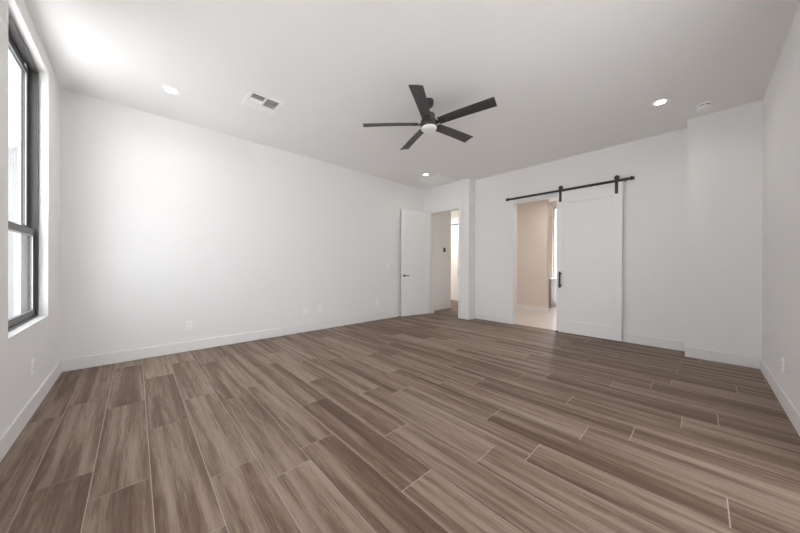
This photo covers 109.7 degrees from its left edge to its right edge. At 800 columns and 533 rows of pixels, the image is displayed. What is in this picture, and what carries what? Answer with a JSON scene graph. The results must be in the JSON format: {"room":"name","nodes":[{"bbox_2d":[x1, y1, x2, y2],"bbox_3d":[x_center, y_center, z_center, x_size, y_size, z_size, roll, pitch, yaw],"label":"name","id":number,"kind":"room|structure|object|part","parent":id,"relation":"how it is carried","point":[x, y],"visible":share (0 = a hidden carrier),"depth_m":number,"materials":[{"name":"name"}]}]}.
{"room":"empty bedroom","nodes":[
{"label":"empty bedroom","id":0,"kind":"room"},
{"bbox_2d":[0,0,60,436],"bbox_3d":[-1.915,-0.376,1.061,0.170,3.050,5.476,0,0,-43],"label":"wall","id":1,"kind":"structure","parent":0,"point":[41,341],"depth_m":2.48,"materials":[{"name":"paint"}]},
{"bbox_2d":[8,11,38,331],"bbox_3d":[-2.929,-0.652,2.115,0.095,2.224,1.125,0,0,-43],"label":"window","id":2,"kind":"structure","parent":1,"relation":"in","point":[28,229],"depth_m":2.49,"materials":[{"name":"black metal"}]},
{"bbox_3d":[-2.942,-1.005,2.102,0.030,1.458,1.081,0,0,-43],"label":"sash","id":3,"kind":"part","parent":2,"relation":"part of","materials":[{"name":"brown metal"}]},
{"bbox_3d":[-2.919,0.057,2.128,0.030,0.762,1.081,0,0,-43],"label":"sash","id":4,"kind":"part","parent":2,"relation":"part of","materials":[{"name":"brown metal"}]},
{"bbox_2d":[8,315,48,338],"bbox_3d":[-2.879,0.458,2.168,0.063,0.007,1.125,0,0,-43],"label":"window sill","id":5,"kind":"structure","parent":1,"relation":"attached to","point":[12,333],"depth_m":2.12,"materials":[{"name":"paint"}]},
{"bbox_2d":[0,360,61,461],"bbox_3d":[-1.870,1.084,1.144,0.014,0.132,5.158,0,0,-43],"label":"baseboard","id":6,"kind":"structure","parent":1,"relation":"attached to","point":[15,428],"depth_m":2.03,"materials":[{"name":"paint"}]},
{"bbox_2d":[31,358,34,374],"bbox_3d":[-2.857,0.782,2.193,0.010,0.116,0.072,0,0,-43],"label":"wall outlet","id":7,"kind":"object","parent":1,"relation":"attached to","point":[33,359],"visible":1,"depth_m":2.18,"materials":[{"name":"white plastic"}]},
{"bbox_2d":[61,88,450,359],"bbox_3d":[-1.161,-0.379,5.443,6.930,3.050,0.120,0,0,-43],"label":"wall","id":8,"kind":"structure","parent":0,"point":[166,223],"depth_m":3.89,"materials":[{"name":"paint"}]},
{"bbox_2d":[185,320,191,329],"bbox_3d":[-2.839,0.790,3.783,0.072,0.116,0.010,0,0,-43],"label":"wall outlet","id":9,"kind":"object","parent":8,"relation":"attached to","point":[188,324],"visible":1,"depth_m":3.78,"materials":[{"name":"white plastic"}]},
{"bbox_2d":[62,310,400,371],"bbox_3d":[-1.526,1.079,5.016,5.818,0.132,0.014,0,0,-43],"label":"baseboard","id":10,"kind":"structure","parent":8,"relation":"attached to","point":[77,363],"depth_m":3.88,"materials":[{"name":"paint"}]},
{"bbox_2d":[0,300,799,532],"bbox_3d":[0.910,1.224,5.064,9.775,0.140,7.432,0,0,-43],"label":"floor","id":11,"kind":"structure","parent":0,"point":[440,421],"depth_m":1.87,"materials":[{"name":"brown wood"}]},
{"bbox_2d":[549,277,555,307],"bbox_3d":[4.122,0.743,8.094,0.695,0.835,0.640,0,0,-43],"label":"bathtub","id":12,"kind":"object","parent":11,"relation":"on","point":[552,280],"visible":0.18,"depth_m":7.74,"materials":[{"name":"paint"}]},
{"bbox_3d":[3.993,0.718,7.770,0.018,0.685,0.295,0,0,-43],"label":"cabinet door","id":13,"kind":"part","parent":12,"relation":"part of","materials":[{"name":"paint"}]},
{"bbox_2d":[24,0,799,201],"bbox_3d":[0.880,-1.972,5.103,9.775,0.150,7.552,0,0,-43],"label":"ceiling","id":14,"kind":"structure","parent":0,"point":[565,78],"depth_m":2.67,"materials":[{"name":"paint"}]},
{"bbox_2d":[162,86,180,94],"bbox_3d":[-2.478,-1.903,3.055,0.164,0.005,0.164,0,0,-43],"label":"recessed light","id":15,"kind":"object","parent":14,"relation":"in","point":[171,90],"visible":1,"depth_m":3.05,"materials":[{"name":"white plastic"}]},
{"bbox_2d":[242,89,283,114],"bbox_3d":[-1.594,-1.896,3.275,0.356,0.014,0.352,0,0,-43],"label":"ceiling vent","id":16,"kind":"object","parent":14,"relation":"in","point":[254,99],"visible":1,"depth_m":3.26,"materials":[{"name":"white metal"}]},
{"bbox_2d":[363,85,496,149],"bbox_3d":[0.368,-1.726,3.253,1.423,0.340,1.463,0,0,-43],"label":"ceiling fan","id":17,"kind":"object","parent":14,"relation":"hanging from","point":[428,124],"visible":1,"depth_m":3.13,"materials":[{"name":"black wood"}]},
{"bbox_3d":[-0.108,-1.613,3.210,0.627,0.015,0.136,-3,14,-3],"label":"blade","id":18,"kind":"part","parent":17,"relation":"part of","materials":[{"name":"black wood"}]},
{"bbox_3d":[0.170,-1.633,3.644,0.136,0.015,0.627,-17,6,-20],"label":"blade","id":19,"kind":"part","parent":17,"relation":"part of","materials":[{"name":"black wood"}]},
{"bbox_3d":[0.220,-1.622,2.811,0.136,0.015,0.627,11,4,14],"label":"blade","id":20,"kind":"part","parent":17,"relation":"part of","materials":[{"name":"black wood"}]},
{"bbox_3d":[0.445,-1.633,3.161,0.125,0.024,0.052,-2,-12,33],"label":"blade arm","id":21,"kind":"part","parent":17,"relation":"part of"},
{"bbox_3d":[0.668,-1.654,3.514,0.627,0.015,0.136,-3,-12,-39],"label":"blade","id":22,"kind":"part","parent":17,"relation":"part of","materials":[{"name":"black wood"}]},
{"bbox_3d":[0.699,-1.648,2.999,0.627,0.015,0.136,-2,-12,33],"label":"blade","id":23,"kind":"part","parent":17,"relation":"part of","materials":[{"name":"black wood"}]},
{"bbox_2d":[419,174,452,184],"bbox_3d":[0.805,-1.891,6.194,0.540,0.016,0.540,0,0,-43],"label":"ceiling vent","id":24,"kind":"object","parent":14,"relation":"in","point":[437,179],"visible":1,"depth_m":6.15,"materials":[{"name":"white metal"}]},
{"bbox_2d":[651,98,669,105],"bbox_3d":[2.995,-1.884,3.243,0.164,0.005,0.164,0,0,-43],"label":"recessed light","id":25,"kind":"object","parent":14,"relation":"in","point":[659,102],"visible":1,"depth_m":3.24,"materials":[{"name":"white plastic"}]},
{"bbox_2d":[695,101,713,111],"bbox_3d":[3.551,-1.855,3.286,0.152,0.058,0.152,0,0,-43],"label":"smoke detector","id":26,"kind":"object","parent":14,"relation":"attached to","point":[707,105],"visible":1,"depth_m":3.25,"materials":[{"name":"white plastic"}]},
{"bbox_2d":[424,178,474,313],"bbox_3d":[1.974,-0.371,7.417,2.568,3.050,1.296,0,0,-43],"label":"wall","id":27,"kind":"structure","parent":0,"point":[462,191],"depth_m":6.17,"materials":[{"name":"paint"}]},
{"bbox_2d":[401,209,430,316],"bbox_3d":[0.380,-0.074,6.605,0.842,2.430,0.146,0,0,-34],"label":"door","id":28,"kind":"structure","parent":27,"relation":"in","point":[415,225],"depth_m":6.58,"materials":[{"name":"paint"}]},
{"bbox_3d":[0.376,-0.131,6.602,0.604,2.079,0.010,0,0,-34],"label":"panel","id":29,"kind":"part","parent":28,"relation":"part of","materials":[{"name":"paint"}]},
{"bbox_2d":[428,203,461,318],"bbox_3d":[1.066,-0.115,6.587,0.132,2.533,0.996,0,0,-43],"label":"door frame","id":30,"kind":"structure","parent":27,"relation":"attached to","point":[434,211],"depth_m":6.47,"materials":[{"name":"paint"}]},
{"bbox_2d":[462,312,474,319],"bbox_3d":[1.511,1.088,6.202,0.261,0.132,0.179,0,0,-43],"label":"baseboard","id":31,"kind":"structure","parent":27,"relation":"attached to","point":[467,316],"depth_m":6.12,"materials":[{"name":"paint"}]},
{"bbox_2d":[451,210,458,300],"bbox_3d":[1.672,-0.374,8.639,1.575,3.050,3.493,0,0,-43],"label":"wall","id":32,"kind":"structure","parent":0,"point":[454,214],"depth_m":9.45,"materials":[{"name":"paint"}]},
{"bbox_3d":[1.926,-1.382,9.279,0.091,0.054,1.700,0,0,-43],"label":"barn door track","id":33,"kind":"object","parent":32,"relation":"attached to","visible":0},
{"bbox_2d":[451,225,457,300],"bbox_3d":[1.716,-0.164,9.432,0.094,2.600,0.900,0,0,-43],"label":"door","id":34,"kind":"structure","parent":33,"relation":"hanging from","point":[454,229],"depth_m":9.36,"materials":[{"name":"paint"}]},
{"bbox_2d":[517,199,556,306],"bbox_3d":[3.831,-0.363,6.599,3.420,3.050,2.677,0,0,-43],"label":"wall","id":35,"kind":"structure","parent":0,"point":[534,219],"depth_m":7.27,"materials":[{"name":"paint"}]},
{"bbox_2d":[517,304,548,312],"bbox_3d":[3.413,1.093,7.323,0.134,0.132,0.821,0,0,-43],"label":"baseboard","id":36,"kind":"structure","parent":35,"relation":"attached to","point":[519,307],"depth_m":7.22,"materials":[{"name":"paint"}]},
{"bbox_2d":[553,207,556,276],"bbox_3d":[4.691,-0.303,8.109,0.060,2.810,0.520,0,0,-43],"label":"window","id":37,"kind":"structure","parent":35,"relation":"in","point":[554,209],"depth_m":8.26,"materials":[{"name":"paint"}]},
{"bbox_2d":[475,128,686,341],"bbox_3d":[2.847,-0.365,5.090,0.160,3.050,3.291,0,0,-43],"label":"wall","id":38,"kind":"structure","parent":0,"point":[654,243],"depth_m":4.27,"materials":[{"name":"paint"}]},
{"bbox_2d":[506,176,634,200],"bbox_3d":[2.824,-1.321,4.932,0.094,0.054,1.997,0,0,-43],"label":"barn door track","id":39,"kind":"object","parent":38,"relation":"attached to","point":[630,177],"visible":1,"depth_m":4.75,"materials":[{"name":"black metal"}]},
{"bbox_2d":[556,175,622,341],"bbox_3d":[3.056,-0.126,4.612,0.094,2.548,0.916,0,0,-43],"label":"door","id":40,"kind":"structure","parent":39,"relation":"hanging from","point":[589,239],"depth_m":4.59,"materials":[{"name":"paint"}]},
{"bbox_3d":[2.774,0.235,4.884,0.056,0.280,0.034,0,0,-43],"label":"pull handle","id":41,"kind":"part","parent":40,"relation":"part of","materials":[{"name":"black metal"}]},
{"bbox_3d":[3.077,-0.075,4.632,0.013,2.025,0.698,0,0,-43],"label":"panel","id":42,"kind":"part","parent":40,"relation":"part of","materials":[{"name":"paint"}]},
{"bbox_2d":[686,100,762,357],"bbox_3d":[4.053,-0.358,3.554,0.425,3.050,0.599,0,0,-43],"label":"wall","id":43,"kind":"structure","parent":0,"point":[725,147],"depth_m":3.39,"materials":[{"name":"paint"}]},
{"bbox_2d":[475,312,760,368],"bbox_3d":[2.877,1.095,4.705,0.319,0.132,3.876,0,0,-43],"label":"baseboard","id":44,"kind":"structure","parent":43,"relation":"attached to","point":[711,355],"depth_m":3.62,"materials":[{"name":"paint"}]},
{"bbox_2d":[762,3,799,413],"bbox_3d":[2.155,-0.361,1.244,6.355,3.050,0.170,0,0,-43],"label":"wall","id":45,"kind":"structure","parent":0,"point":[781,100],"depth_m":2.40,"materials":[{"name":"paint"}]},
{"bbox_2d":[760,358,799,436],"bbox_3d":[3.299,1.100,2.452,2.150,0.132,0.014,0,0,-43],"label":"baseboard","id":46,"kind":"structure","parent":45,"relation":"attached to","point":[787,405],"depth_m":2.31,"materials":[{"name":"paint"}]},
{"bbox_2d":[781,358,784,372],"bbox_3d":[3.203,0.831,2.358,0.072,0.116,0.010,0,0,-43],"label":"wall outlet","id":47,"kind":"object","parent":45,"relation":"attached to","point":[782,359],"visible":1,"depth_m":2.35,"materials":[{"name":"white plastic"}]},
{"bbox_3d":[-6.575,1.353,4.806,47.000,0.150,44.000,0,0,-43],"label":"ground","id":48,"kind":"structure","parent":0,"visible":0},
{"bbox_2d":[8,49,17,318],"bbox_3d":[-6.785,-0.670,2.405,5.400,3.900,3.600,0,0,-43],"label":"wall","id":49,"kind":"structure","parent":48,"relation":"on","point":[12,65],"depth_m":4.75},
{"bbox_3d":[-7.657,-0.675,3.917,4.600,3.900,0.200,0,0,-43],"label":"panel","id":50,"kind":"part","parent":49,"relation":"part of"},
{"bbox_3d":[0.569,-0.378,8.575,0.120,3.050,2.077,0,0,-43],"label":"wall","id":51,"kind":"structure","parent":0,"visible":0},
{"bbox_2d":[434,303,450,310],"bbox_3d":[0.338,1.081,8.191,1.006,0.132,2.090,0,0,-43],"label":"baseboard","id":52,"kind":"structure","parent":51,"relation":"attached to","point":[442,306],"depth_m":7.50,"materials":[{"name":"paint"}]}
]}

